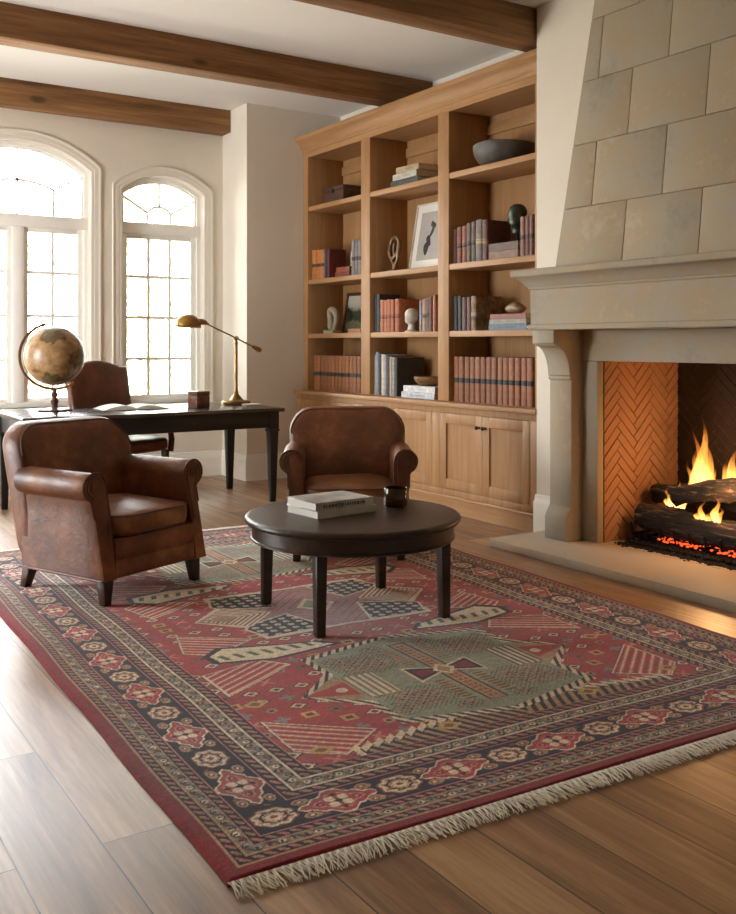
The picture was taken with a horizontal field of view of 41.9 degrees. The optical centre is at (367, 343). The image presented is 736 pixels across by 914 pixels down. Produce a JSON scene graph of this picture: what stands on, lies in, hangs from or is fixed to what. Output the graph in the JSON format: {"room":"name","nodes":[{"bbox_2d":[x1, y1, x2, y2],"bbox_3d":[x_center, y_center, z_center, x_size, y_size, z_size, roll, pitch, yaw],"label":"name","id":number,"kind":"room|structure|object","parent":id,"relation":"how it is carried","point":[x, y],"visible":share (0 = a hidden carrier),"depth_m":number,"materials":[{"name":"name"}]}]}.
{"room":"home study","nodes":[
{"label":"home study","id":0,"kind":"room"},
{"bbox_2d":[0,107,222,454],"bbox_3d":[-3.318,-0.475,8.059,6.870,3.450,0.200,0,0,-33],"label":"wall","id":1,"kind":"structure","parent":0,"point":[119,149],"depth_m":8.76,"materials":[{"name":"paint"}]},
{"bbox_2d":[0,128,100,409],"bbox_3d":[-2.994,-0.623,8.230,1.424,2.415,0.252,0,0,-33],"label":"window","id":2,"kind":"structure","parent":1,"relation":"in","point":[16,226],"depth_m":8.37,"materials":[{"name":"beige paint"}]},
{"bbox_2d":[112,166,214,404],"bbox_3d":[-1.922,-0.527,8.931,1.015,2.225,0.252,0,0,-33],"label":"window","id":3,"kind":"structure","parent":1,"relation":"in","point":[122,230],"depth_m":8.98,"materials":[{"name":"beige paint"}]},
{"bbox_2d":[150,450,221,475],"bbox_3d":[-3.675,1.132,7.692,5.470,0.236,0.022,0,0,-33],"label":"baseboard","id":4,"kind":"structure","parent":1,"relation":"attached to","point":[211,461],"depth_m":9.09,"materials":[{"name":"white"}]},
{"bbox_2d":[0,0,552,116],"bbox_3d":[-0.068,-2.275,3.457,7.270,0.150,11.460,0,0,-33],"label":"ceiling","id":5,"kind":"structure","parent":0,"point":[287,27],"depth_m":7.15,"materials":[{"name":"white paint"}]},
{"bbox_2d":[0,77,230,135],"bbox_3d":[-3.631,-2.100,7.624,5.470,0.220,0.185,0,0,-33],"label":"ceiling beam","id":6,"kind":"structure","parent":5,"relation":"attached to","point":[16,94],"depth_m":8.43,"materials":[{"name":"brown wood"}]},
{"bbox_2d":[0,1,431,106],"bbox_3d":[-2.215,-2.092,6.372,6.470,0.235,0.190,0,0,-33],"label":"ceiling beam","id":7,"kind":"structure","parent":5,"relation":"attached to","point":[25,27],"depth_m":6.90,"materials":[{"name":"brown wood"}]},
{"bbox_2d":[294,0,536,51],"bbox_3d":[-1.239,-2.092,4.881,6.470,0.235,0.195,0,0,-33],"label":"ceiling beam","id":8,"kind":"structure","parent":5,"relation":"attached to","point":[502,23],"depth_m":5.99,"materials":[{"name":"brown wood"}]},
{"bbox_2d":[0,475,735,913],"bbox_3d":[-0.068,1.310,3.457,7.270,0.120,11.460,0,0,-33],"label":"floor","id":9,"kind":"structure","parent":0,"point":[79,834],"depth_m":2.42,"materials":[{"name":"brown wood"}]},
{"bbox_2d":[66,361,174,456],"bbox_3d":[-2.042,0.695,7.912,0.663,1.110,0.650,0,0,33],"label":"desk chair","id":10,"kind":"object","parent":9,"relation":"on","point":[98,383],"visible":0.37,"depth_m":7.96,"materials":[{"name":"leather"}]},
{"bbox_2d":[0,402,284,509],"bbox_3d":[-1.756,0.877,7.446,2.012,0.745,0.945,0,0,-33],"label":"writing desk","id":11,"kind":"object","parent":9,"relation":"on","point":[179,418],"visible":0.66,"depth_m":7.29,"materials":[{"name":"brown wood"}]},
{"bbox_2d":[18,321,84,411],"bbox_3d":[-2.362,0.166,7.237,0.444,0.678,0.444,0,0,19],"label":"globe","id":12,"kind":"object","parent":11,"relation":"on","point":[52,355],"visible":1,"depth_m":7.10,"materials":[{"name":"paper"}]},
{"bbox_2d":[92,403,169,410],"bbox_3d":[-1.844,0.487,7.469,0.524,0.035,0.330,0,0,-29],"label":"open book","id":13,"kind":"object","parent":11,"relation":"on","point":[135,406],"visible":1,"depth_m":7.37,"materials":[{"name":"white paper"}]},
{"bbox_2d":[188,391,209,407],"bbox_3d":[-1.347,0.440,7.639,0.126,0.130,0.126,0,0,45],"label":"wooden box","id":14,"kind":"object","parent":11,"relation":"on","point":[196,399],"visible":1,"depth_m":7.59,"materials":[{"name":"brown wood"}]},
{"bbox_2d":[174,314,261,404],"bbox_3d":[-1.239,0.130,7.987,0.788,0.750,0.255,0,0,-33],"label":"desk lamp","id":15,"kind":"object","parent":11,"relation":"on","point":[186,320],"visible":0.99,"depth_m":7.97,"materials":[{"name":"gold metal"}]},
{"bbox_2d":[223,103,339,454],"bbox_3d":[-0.748,-0.475,9.308,1.200,3.450,0.522,0,0,-33],"label":"wall pier","id":16,"kind":"object","parent":9,"relation":"on","point":[263,162],"visible":0.5,"depth_m":8.93,"materials":[{"name":"paint"}]},
{"bbox_2d":[222,450,286,480],"bbox_3d":[-1.056,1.132,9.093,0.492,0.236,0.544,0,0,-33],"label":"baseboard","id":17,"kind":"object","parent":16,"relation":"attached to","point":[246,467],"visible":0.48,"depth_m":8.82,"materials":[{"name":"white"}]},
{"bbox_2d":[0,525,735,898],"bbox_3d":[-0.269,1.242,4.539,2.687,0.015,4.126,0,0,-30],"label":"rug","id":18,"kind":"object","parent":9,"relation":"on","point":[274,746],"visible":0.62,"depth_m":3.40,"materials":[{"name":"fabric"}]},
{"bbox_2d":[3,416,205,606],"bbox_3d":[-1.369,0.819,4.978,0.808,0.833,0.801,0,0,34],"label":"leather armchair","id":19,"kind":"object","parent":18,"relation":"on","point":[86,507],"visible":1,"depth_m":4.79,"materials":[{"name":"brown"}]},
{"bbox_2d":[108,493,186,533],"bbox_3d":[-1.269,0.858,4.912,0.567,0.141,0.515,0,0,34],"label":"seat cushion","id":20,"kind":"object","parent":19,"relation":"on","point":[128,513],"depth_m":4.78,"materials":[{"name":"leather"}]},
{"bbox_2d":[279,406,417,561],"bbox_3d":[-0.122,0.819,5.834,0.801,0.833,0.808,0,0,-2],"label":"leather armchair","id":21,"kind":"object","parent":18,"relation":"on","point":[364,450],"visible":0.75,"depth_m":5.99,"materials":[{"name":"brown"}]},
{"bbox_2d":[304,473,390,496],"bbox_3d":[-0.117,0.858,5.714,0.515,0.141,0.567,0,0,-2],"label":"seat cushion","id":22,"kind":"object","parent":21,"relation":"on","point":[370,484],"depth_m":5.55,"materials":[{"name":"leather"}]},
{"bbox_2d":[244,497,460,637],"bbox_3d":[-0.070,1.010,4.461,1.002,0.451,1.002,0,0,-28],"label":"coffee table","id":23,"kind":"object","parent":18,"relation":"on","point":[420,526],"visible":0.82,"depth_m":4.15,"materials":[{"name":"brown wood"}]},
{"bbox_2d":[287,504,375,518],"bbox_3d":[-0.171,0.767,4.490,0.335,0.034,0.252,0,0,-38],"label":"book","id":24,"kind":"object","parent":23,"relation":"on","point":[324,514],"visible":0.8,"depth_m":4.39,"materials":[{"name":"white paper"}]},
{"bbox_2d":[287,490,372,510],"bbox_3d":[-0.178,0.732,4.492,0.325,0.036,0.248,0,0,-37],"label":"book","id":25,"kind":"object","parent":24,"relation":"on","point":[323,501],"visible":1,"depth_m":4.44,"materials":[{"name":"grey paper"}]},
{"bbox_2d":[323,500,364,507],"bbox_3d":[-0.108,0.733,4.390,0.235,0.014,0.001,0,0,-37],"label":"print","id":26,"kind":"object","parent":25,"relation":"on","point":[363,501],"depth_m":4.39},
{"bbox_2d":[384,486,407,507],"bbox_3d":[0.134,0.739,4.646,0.116,0.090,0.116,0,0,-33],"label":"glass","id":27,"kind":"object","parent":23,"relation":"on","point":[394,496],"visible":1,"depth_m":4.60,"materials":[{"name":"brown"}]},
{"bbox_2d":[293,48,536,531],"bbox_3d":[0.411,-0.345,7.791,0.518,3.190,3.279,0,0,-33],"label":"bookcase","id":28,"kind":"object","parent":9,"relation":"on","point":[478,461],"visible":0.6,"depth_m":7.33,"materials":[{"name":"brown wood"}]},
{"bbox_2d":[312,250,316,279],"bbox_3d":[-0.438,-0.739,9.022,0.190,0.275,0.085,0,0,-33],"label":"book","id":29,"kind":"object","parent":28,"relation":"on","point":[314,252],"visible":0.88,"depth_m":8.96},
{"bbox_2d":[317,355,320,389],"bbox_3d":[-0.382,0.268,8.958,0.210,0.325,0.062,0,0,-33],"label":"book","id":30,"kind":"object","parent":28,"relation":"on","point":[318,356],"visible":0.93,"depth_m":8.89,"materials":[{"name":"leather"}]},
{"bbox_2d":[324,355,327,390],"bbox_3d":[-0.313,0.268,8.854,0.210,0.325,0.062,0,0,-33],"label":"book","id":31,"kind":"object","parent":28,"relation":"on","point":[325,356],"visible":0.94,"depth_m":8.79,"materials":[{"name":"brown paper"}]},
{"bbox_2d":[323,307,341,332],"bbox_3d":[-0.324,-0.221,8.862,0.100,0.248,0.182,0,0,-33],"label":"stone sculpture","id":32,"kind":"object","parent":28,"relation":"on","point":[333,315],"visible":0.97,"depth_m":8.82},
{"bbox_2d":[327,249,345,277],"bbox_3d":[-0.292,-0.734,8.809,0.182,0.265,0.039,0,0,-33],"label":"book","id":33,"kind":"object","parent":28,"relation":"on","point":[336,258],"visible":0.87,"depth_m":8.78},
{"bbox_2d":[330,355,348,391],"bbox_3d":[-0.246,0.268,8.747,0.210,0.325,0.062,0,0,-33],"label":"book","id":34,"kind":"object","parent":28,"relation":"on","point":[332,387],"visible":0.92,"depth_m":8.69,"materials":[{"name":"brown paper"}]},
{"bbox_2d":[338,356,341,391],"bbox_3d":[-0.175,0.268,8.644,0.210,0.325,0.062,0,0,-33],"label":"book","id":35,"kind":"object","parent":28,"relation":"on","point":[339,357],"visible":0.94,"depth_m":8.58,"materials":[{"name":"brown paper"}]},
{"bbox_2d":[323,184,360,202],"bbox_3d":[-0.225,-1.359,8.779,0.232,0.145,0.348,0,0,-33],"label":"wooden chest","id":36,"kind":"object","parent":28,"relation":"on","point":[342,191],"visible":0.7,"depth_m":8.65,"materials":[{"name":"brown wood"}]},
{"bbox_2d":[342,356,345,391],"bbox_3d":[-0.141,0.268,8.592,0.210,0.325,0.062,0,0,-33],"label":"book","id":37,"kind":"object","parent":28,"relation":"on","point":[343,357],"visible":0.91,"depth_m":8.53,"materials":[{"name":"brown paper"}]},
{"bbox_2d":[345,356,349,392],"bbox_3d":[-0.108,0.268,8.538,0.210,0.325,0.062,0,0,-33],"label":"book","id":38,"kind":"object","parent":28,"relation":"on","point":[347,357],"visible":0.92,"depth_m":8.47,"materials":[{"name":"leather"}]},
{"bbox_2d":[342,292,360,332],"bbox_3d":[-0.111,-0.287,8.853,0.089,0.382,0.380,0,0,-33],"label":"landscape picture","id":39,"kind":"object","parent":28,"relation":"on","point":[352,313],"visible":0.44,"depth_m":8.91,"materials":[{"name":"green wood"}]},
{"bbox_2d":[353,356,356,392],"bbox_3d":[-0.040,0.268,8.433,0.210,0.325,0.062,0,0,-33],"label":"book","id":40,"kind":"object","parent":28,"relation":"on","point":[354,357],"visible":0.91,"depth_m":8.36,"materials":[{"name":"leather"}]},
{"bbox_2d":[357,356,360,393],"bbox_3d":[-0.005,0.268,8.381,0.210,0.325,0.062,0,0,-33],"label":"book","id":41,"kind":"object","parent":28,"relation":"on","point":[358,357],"visible":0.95,"depth_m":8.32,"materials":[{"name":"brown paper"}]},
{"bbox_2d":[377,294,399,331],"bbox_3d":[0.169,-0.258,8.132,0.220,0.322,0.044,0,0,-33],"label":"book","id":42,"kind":"object","parent":28,"relation":"on","point":[379,296],"visible":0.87,"depth_m":8.08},
{"bbox_2d":[376,352,400,394],"bbox_3d":[0.168,0.249,8.153,0.238,0.362,0.041,0,0,-33],"label":"book","id":43,"kind":"object","parent":28,"relation":"on","point":[377,353],"visible":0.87,"depth_m":8.08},
{"bbox_2d":[387,299,394,331],"bbox_3d":[0.253,-0.233,7.998,0.220,0.272,0.054,0,0,-33],"label":"book","id":44,"kind":"object","parent":28,"relation":"on","point":[388,300],"visible":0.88,"depth_m":7.93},
{"bbox_2d":[381,354,405,395],"bbox_3d":[0.213,0.258,8.086,0.239,0.345,0.047,0,0,-33],"label":"book","id":45,"kind":"object","parent":28,"relation":"on","point":[382,355],"visible":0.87,"depth_m":8.02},
{"bbox_2d":[387,235,401,270],"bbox_3d":[0.222,-0.754,8.029,0.140,0.306,0.080,0,0,40],"label":"bronze sculpture","id":46,"kind":"object","parent":28,"relation":"on","point":[392,245],"visible":0.98,"depth_m":8.02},
{"bbox_2d":[384,355,408,395],"bbox_3d":[0.232,0.263,8.045,0.238,0.335,0.041,0,0,-33],"label":"book","id":47,"kind":"object","parent":28,"relation":"on","point":[385,356],"visible":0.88,"depth_m":7.98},
{"bbox_2d":[387,356,410,395],"bbox_3d":[0.258,0.265,8.016,0.235,0.330,0.033,0,0,-33],"label":"book","id":48,"kind":"object","parent":28,"relation":"on","point":[388,357],"visible":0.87,"depth_m":7.95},
{"bbox_2d":[395,299,418,331],"bbox_3d":[0.318,-0.233,7.910,0.220,0.272,0.061,0,0,-33],"label":"book","id":49,"kind":"object","parent":28,"relation":"on","point":[401,305],"visible":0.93,"depth_m":7.86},
{"bbox_2d":[395,357,423,396],"bbox_3d":[0.341,0.271,7.942,0.282,0.318,0.039,0,0,-33],"label":"book","id":50,"kind":"object","parent":28,"relation":"on","point":[406,369],"visible":0.82,"depth_m":7.90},
{"bbox_2d":[390,176,430,186],"bbox_3d":[0.392,-1.312,7.846,0.253,0.052,0.360,0,0,-36],"label":"book","id":51,"kind":"object","parent":28,"relation":"on","point":[415,178],"visible":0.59,"depth_m":7.74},
{"bbox_2d":[393,169,437,180],"bbox_3d":[0.396,-1.365,7.831,0.243,0.052,0.345,0,0,-31],"label":"book","id":52,"kind":"object","parent":51,"relation":"on","point":[416,172],"visible":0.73,"depth_m":7.70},
{"bbox_2d":[396,163,437,173],"bbox_3d":[0.406,-1.415,7.798,0.223,0.048,0.300,0,0,-35],"label":"book","id":53,"kind":"object","parent":52,"relation":"on","point":[423,166],"visible":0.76,"depth_m":7.69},
{"bbox_2d":[405,308,418,331],"bbox_3d":[0.354,-0.194,7.777,0.114,0.193,0.111,0,0,-1],"label":"bust","id":54,"kind":"object","parent":28,"relation":"on","point":[411,315],"visible":0.97,"depth_m":7.74,"materials":[{"name":"ceramic"}]},
{"bbox_2d":[293,389,536,414],"bbox_3d":[0.411,0.448,7.791,0.518,0.035,3.278,0,0,-33],"label":"countertop","id":55,"kind":"structure","parent":28,"relation":"on","point":[453,404],"depth_m":7.30,"materials":[{"name":"brown wood"}]},
{"bbox_2d":[401,391,437,399],"bbox_3d":[0.474,0.406,7.629,0.203,0.048,0.440,0,0,-33],"label":"book","id":56,"kind":"object","parent":28,"relation":"on","point":[431,396],"visible":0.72,"depth_m":7.55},
{"bbox_2d":[403,385,437,393],"bbox_3d":[0.484,0.356,7.615,0.203,0.050,0.420,0,0,-33],"label":"book","id":57,"kind":"object","parent":56,"relation":"on","point":[408,388],"visible":0.77,"depth_m":7.54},
{"bbox_2d":[414,376,437,385],"bbox_3d":[0.498,0.294,7.597,0.270,0.074,0.270,0,0,-33],"label":"bowl","id":58,"kind":"object","parent":57,"relation":"on","point":[421,380],"visible":0.72,"depth_m":7.50,"materials":[{"name":"brown wood"}]},
{"bbox_2d":[408,201,437,268],"bbox_3d":[0.510,-0.884,7.880,0.122,0.569,0.460,0,0,-33],"label":"framed drawing","id":59,"kind":"object","parent":28,"relation":"on","point":[424,248],"visible":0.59,"depth_m":7.93,"materials":[{"name":"beige"}]},
{"bbox_2d":[422,299,425,331],"bbox_3d":[0.508,-0.225,7.587,0.190,0.255,0.054,0,0,-33],"label":"book","id":60,"kind":"object","parent":28,"relation":"on","point":[423,300],"visible":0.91,"depth_m":7.53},
{"bbox_2d":[429,296,432,330],"bbox_3d":[0.553,-0.234,7.508,0.188,0.275,0.039,0,0,-33],"label":"book","id":61,"kind":"object","parent":28,"relation":"on","point":[430,297],"visible":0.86,"depth_m":7.45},
{"bbox_2d":[432,295,437,330],"bbox_3d":[0.581,-0.239,7.479,0.188,0.285,0.039,0,0,-33],"label":"book","id":62,"kind":"object","parent":28,"relation":"on","point":[435,297],"visible":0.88,"depth_m":7.42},
{"bbox_2d":[453,229,456,263],"bbox_3d":[0.739,-0.732,7.273,0.229,0.262,0.047,0,0,-33],"label":"book","id":63,"kind":"object","parent":28,"relation":"on","point":[454,230],"visible":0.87,"depth_m":7.21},
{"bbox_2d":[453,296,457,330],"bbox_3d":[0.735,-0.228,7.264,0.220,0.262,0.057,0,0,-33],"label":"book","id":64,"kind":"object","parent":28,"relation":"on","point":[455,301],"visible":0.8,"depth_m":7.20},
{"bbox_2d":[457,227,461,262],"bbox_3d":[0.766,-0.737,7.227,0.229,0.272,0.057,0,0,-33],"label":"book","id":65,"kind":"object","parent":28,"relation":"on","point":[459,229],"visible":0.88,"depth_m":7.16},
{"bbox_2d":[459,357,464,401],"bbox_3d":[0.770,0.263,7.193,0.210,0.335,0.061,0,0,-33],"label":"book","id":66,"kind":"object","parent":28,"relation":"on","point":[461,359],"visible":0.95,"depth_m":7.12,"materials":[{"name":"leather"}]},
{"bbox_2d":[454,356,473,401],"bbox_3d":[0.739,0.263,7.246,0.210,0.335,0.061,0,0,-33],"label":"book","id":67,"kind":"object","parent":28,"relation":"on","point":[456,359],"visible":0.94,"depth_m":7.19,"materials":[{"name":"red paper"}]},
{"bbox_2d":[457,296,470,330],"bbox_3d":[0.765,-0.228,7.220,0.220,0.262,0.049,0,0,-33],"label":"book","id":68,"kind":"object","parent":28,"relation":"on","point":[459,299],"visible":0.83,"depth_m":7.16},
{"bbox_2d":[462,226,466,262],"bbox_3d":[0.799,-0.739,7.182,0.229,0.275,0.054,0,0,-33],"label":"book","id":69,"kind":"object","parent":28,"relation":"on","point":[464,229],"visible":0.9,"depth_m":7.11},
{"bbox_2d":[462,297,466,330],"bbox_3d":[0.794,-0.223,7.175,0.220,0.252,0.055,0,0,-33],"label":"book","id":70,"kind":"object","parent":28,"relation":"on","point":[464,302],"visible":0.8,"depth_m":7.11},
{"bbox_2d":[464,357,469,401],"bbox_3d":[0.809,0.263,7.144,0.210,0.335,0.061,0,0,-33],"label":"book","id":71,"kind":"object","parent":28,"relation":"on","point":[467,359],"visible":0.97,"depth_m":7.08,"materials":[{"name":"red paper"}]},
{"bbox_2d":[466,297,470,330],"bbox_3d":[0.824,-0.222,7.131,0.220,0.250,0.049,0,0,-33],"label":"book","id":72,"kind":"object","parent":28,"relation":"on","point":[468,300],"visible":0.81,"depth_m":7.06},
{"bbox_2d":[466,223,471,261],"bbox_3d":[0.828,-0.746,7.135,0.229,0.290,0.054,0,0,-33],"label":"book","id":73,"kind":"object","parent":28,"relation":"on","point":[469,227],"visible":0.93,"depth_m":7.06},
{"bbox_2d":[470,357,474,402],"bbox_3d":[0.842,0.263,7.093,0.210,0.335,0.061,0,0,-33],"label":"book","id":74,"kind":"object","parent":28,"relation":"on","point":[472,359],"visible":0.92,"depth_m":7.03,"materials":[{"name":"leather"}]},
{"bbox_2d":[471,221,475,261],"bbox_3d":[0.858,-0.749,7.088,0.229,0.295,0.054,0,0,-33],"label":"book","id":75,"kind":"object","parent":28,"relation":"on","point":[473,242],"visible":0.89,"depth_m":7.02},
{"bbox_2d":[475,357,480,402],"bbox_3d":[0.875,0.263,7.040,0.210,0.335,0.061,0,0,-33],"label":"book","id":76,"kind":"object","parent":28,"relation":"on","point":[477,359],"visible":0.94,"depth_m":6.97,"materials":[{"name":"red paper"}]},
{"bbox_2d":[476,219,485,260],"bbox_3d":[0.890,-0.752,7.030,0.229,0.302,0.078,0,0,-33],"label":"book","id":77,"kind":"object","parent":28,"relation":"on","point":[479,227],"visible":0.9,"depth_m":6.96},
{"bbox_2d":[480,357,485,403],"bbox_3d":[0.908,0.263,6.989,0.210,0.335,0.061,0,0,-33],"label":"book","id":78,"kind":"object","parent":28,"relation":"on","point":[483,359],"visible":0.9,"depth_m":6.93,"materials":[{"name":"red paper"}]},
{"bbox_2d":[471,296,501,330],"bbox_3d":[0.871,-0.225,7.095,0.255,0.255,0.061,0,0,-33],"label":"book","id":79,"kind":"object","parent":28,"relation":"on","point":[482,307],"visible":0.91,"depth_m":7.04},
{"bbox_2d":[486,357,491,403],"bbox_3d":[0.943,0.263,6.938,0.210,0.335,0.061,0,0,-33],"label":"book","id":80,"kind":"object","parent":28,"relation":"on","point":[488,359],"visible":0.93,"depth_m":6.88,"materials":[{"name":"leather"}]},
{"bbox_2d":[491,357,497,404],"bbox_3d":[0.973,0.263,6.884,0.210,0.335,0.061,0,0,-33],"label":"book","id":81,"kind":"object","parent":28,"relation":"on","point":[494,381],"visible":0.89,"depth_m":6.82,"materials":[{"name":"red paper"}]},
{"bbox_2d":[482,220,509,259],"bbox_3d":[0.927,-0.747,6.971,0.229,0.292,0.061,0,0,-33],"label":"book","id":82,"kind":"object","parent":28,"relation":"on","point":[494,231],"visible":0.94,"depth_m":6.92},
{"bbox_2d":[497,357,502,404],"bbox_3d":[1.011,0.263,6.835,0.210,0.335,0.061,0,0,-33],"label":"book","id":83,"kind":"object","parent":28,"relation":"on","point":[500,359],"visible":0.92,"depth_m":6.77,"materials":[{"name":"red paper"}]},
{"bbox_2d":[473,139,534,164],"bbox_3d":[1.010,-1.367,7.006,0.490,0.163,0.490,0,0,-33],"label":"bowl","id":84,"kind":"object","parent":28,"relation":"on","point":[495,150],"visible":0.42,"depth_m":6.81,"materials":[{"name":"ceramic"}]},
{"bbox_2d":[488,249,519,259],"bbox_3d":[1.022,-0.630,6.829,0.193,0.058,0.345,0,0,-33],"label":"book","id":85,"kind":"object","parent":28,"relation":"on","point":[513,252],"visible":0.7,"depth_m":6.75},
{"bbox_2d":[488,240,519,251],"bbox_3d":[1.021,-0.688,6.822,0.183,0.056,0.335,0,0,-33],"label":"book","id":86,"kind":"object","parent":85,"relation":"on","point":[510,245],"visible":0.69,"depth_m":6.75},
{"bbox_2d":[507,204,526,240],"bbox_3d":[1.054,-0.852,6.755,0.153,0.272,0.147,0,0,-20],"label":"bust","id":87,"kind":"object","parent":86,"relation":"on","point":[516,211],"visible":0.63,"depth_m":6.70,"materials":[{"name":"green metal"}]},
{"bbox_2d":[489,323,530,329],"bbox_3d":[1.067,-0.119,6.787,0.223,0.044,0.400,0,0,-33],"label":"book","id":88,"kind":"object","parent":28,"relation":"on","point":[523,326],"visible":0.71,"depth_m":6.71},
{"bbox_2d":[489,318,530,323],"bbox_3d":[1.063,-0.159,6.784,0.213,0.034,0.385,0,0,-33],"label":"book","id":89,"kind":"object","parent":88,"relation":"on","point":[523,320],"visible":0.75,"depth_m":6.70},
{"bbox_2d":[490,313,530,318],"bbox_3d":[1.062,-0.194,6.777,0.203,0.036,0.375,0,0,-33],"label":"book","id":90,"kind":"object","parent":89,"relation":"on","point":[515,315],"visible":0.74,"depth_m":6.69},
{"bbox_2d":[505,302,525,313],"bbox_3d":[1.047,-0.255,6.803,0.091,0.086,0.200,0,0,-33],"label":"stone","id":91,"kind":"object","parent":90,"relation":"on","point":[515,307],"visible":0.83,"depth_m":6.76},
{"bbox_2d":[503,357,518,405],"bbox_3d":[1.042,0.263,6.782,0.210,0.335,0.061,0,0,-33],"label":"book","id":92,"kind":"object","parent":28,"relation":"on","point":[505,359],"visible":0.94,"depth_m":6.72,"materials":[{"name":"red paper"}]},
{"bbox_2d":[515,358,520,405],"bbox_3d":[1.109,0.263,6.679,0.210,0.335,0.061,0,0,-33],"label":"book","id":93,"kind":"object","parent":28,"relation":"on","point":[517,360],"visible":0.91,"depth_m":6.61,"materials":[{"name":"leather"}]},
{"bbox_2d":[509,357,534,405],"bbox_3d":[1.074,0.263,6.729,0.210,0.335,0.061,0,0,-33],"label":"book","id":94,"kind":"object","parent":28,"relation":"on","point":[511,360],"visible":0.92,"depth_m":6.67,"materials":[{"name":"red paper"}]},
{"bbox_2d":[520,216,524,255],"bbox_3d":[1.127,-0.737,6.630,0.190,0.272,0.047,0,0,-33],"label":"book","id":95,"kind":"object","parent":28,"relation":"on","point":[522,219],"visible":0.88,"depth_m":6.58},
{"bbox_2d":[521,358,526,406],"bbox_3d":[1.145,0.263,6.629,0.210,0.335,0.061,0,0,-33],"label":"book","id":96,"kind":"object","parent":28,"relation":"on","point":[523,360],"visible":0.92,"depth_m":6.57,"materials":[{"name":"red paper"}]},
{"bbox_2d":[525,215,529,255],"bbox_3d":[1.155,-0.739,6.593,0.189,0.275,0.043,0,0,-33],"label":"book","id":97,"kind":"object","parent":28,"relation":"on","point":[527,220],"visible":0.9,"depth_m":6.54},
{"bbox_2d":[527,358,534,406],"bbox_3d":[1.176,0.263,6.575,0.210,0.335,0.061,0,0,-33],"label":"book","id":98,"kind":"object","parent":28,"relation":"on","point":[530,361],"visible":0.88,"depth_m":6.51,"materials":[{"name":"red paper"}]},
{"bbox_2d":[529,214,534,254],"bbox_3d":[1.176,-0.740,6.555,0.188,0.278,0.041,0,0,-33],"label":"book","id":99,"kind":"object","parent":28,"relation":"on","point":[532,219],"visible":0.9,"depth_m":6.50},
{"bbox_2d":[489,0,735,612],"bbox_3d":[1.946,-0.475,5.189,1.202,3.450,2.555,0,0,-33],"label":"fireplace","id":100,"kind":"object","parent":9,"relation":"on","point":[648,233],"visible":0.91,"depth_m":5.49,"materials":[{"name":"stone"}]},
{"bbox_2d":[556,0,735,265],"bbox_3d":[1.759,-1.325,5.070,0.234,1.750,1.930,0,0,-33],"label":"hood","id":101,"kind":"object","parent":100,"relation":"attached to","point":[652,173],"depth_m":5.29,"materials":[{"name":"stone"}]},
{"bbox_2d":[614,522,735,569],"bbox_3d":[2.107,1.129,5.334,0.593,0.164,1.420,0,0,-33],"label":"grate","id":102,"kind":"object","parent":100,"relation":"on","point":[671,549],"depth_m":5.47,"materials":[{"name":"metal"}]},
{"bbox_2d":[634,503,735,552],"bbox_3d":[1.945,1.064,5.416,0.197,0.201,1.052,0,0,-33],"label":"log","id":103,"kind":"object","parent":102,"relation":"on","point":[683,522],"visible":0.94,"depth_m":5.51,"materials":[{"name":"brown wood"}]},
{"bbox_2d":[668,478,735,506],"bbox_3d":[2.093,0.808,5.338,0.144,0.303,0.885,0,0,-43],"label":"log","id":104,"kind":"object","parent":103,"relation":"on","point":[722,490],"visible":1,"depth_m":5.46,"materials":[{"name":"brown wood"}]},
{"bbox_2d":[650,483,735,511],"bbox_3d":[2.088,0.923,5.546,0.144,0.206,1.024,0,0,-36],"label":"log","id":105,"kind":"object","parent":102,"relation":"on","point":[659,492],"visible":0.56,"depth_m":5.82,"materials":[{"name":"brown wood"}]},
{"bbox_2d":[692,463,712,483],"bbox_3d":[1.968,0.660,5.649,0.102,0.500,0.214,0,0,-33],"label":"flame","id":106,"kind":"object","parent":105,"relation":"on","point":[701,473],"visible":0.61,"depth_m":5.63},
{"bbox_2d":[658,537,735,557],"bbox_3d":[1.980,1.143,5.286,0.154,0.029,0.895,0,0,-33],"label":"glowing embers","id":107,"kind":"object","parent":102,"relation":"on","point":[669,539],"visible":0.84,"depth_m":5.43,"materials":[{"name":"orange"}]},
{"bbox_2d":[340,50,524,120],"bbox_3d":[2.698,-0.475,4.954,0.200,3.450,10.538,0,0,-33],"label":"wall","id":108,"kind":"structure","parent":0,"point":[515,53],"depth_m":7.73,"materials":[{"name":"paint"}]},
{"bbox_2d":[537,0,735,495],"bbox_3d":[2.153,-0.475,5.322,0.710,3.450,2.750,0,0,-33],"label":"wall","id":109,"kind":"structure","parent":0,"point":[563,26],"depth_m":6.15,"materials":[{"name":"paint"}]},
{"bbox_2d":[533,494,549,531],"bbox_3d":[1.161,1.115,6.166,0.026,0.270,0.260,0,0,-33],"label":"baseboard","id":110,"kind":"structure","parent":109,"relation":"attached to","point":[541,503],"depth_m":6.22,"materials":[{"name":"white"}]},
{"label":"outside","id":111,"kind":"structure","parent":0,"visible":0},
{"bbox_2d":[1,369,188,398],"bbox_3d":[-14.620,1.700,31.483,70.000,0.100,51.300,0,0,-33],"label":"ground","id":112,"kind":"structure","parent":111,"point":[132,372],"depth_m":36.41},
{"bbox_2d":[0,209,65,398],"bbox_3d":[-5.902,-0.265,15.414,2.323,3.842,2.756,0,0,-11],"label":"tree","id":113,"kind":"object","parent":112,"relation":"on","point":[41,258],"visible":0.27,"depth_m":15.99,"materials":[{"name":"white plant"}]},
{"bbox_2d":[75,184,191,394],"bbox_3d":[-2.968,-0.566,13.430,2.557,4.442,2.513,0,0,-33],"label":"window glass","id":114,"kind":"object","parent":112,"relation":"on","point":[158,381],"visible":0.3,"depth_m":13.20,"materials":[{"name":"glass"}]},
{"bbox_2d":[125,186,189,391],"bbox_3d":[-3.256,-0.994,18.414,3.196,5.297,3.292,0,0,-33],"label":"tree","id":115,"kind":"object","parent":112,"relation":"on","point":[175,329],"visible":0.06,"depth_m":17.98,"materials":[{"name":"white plant"}]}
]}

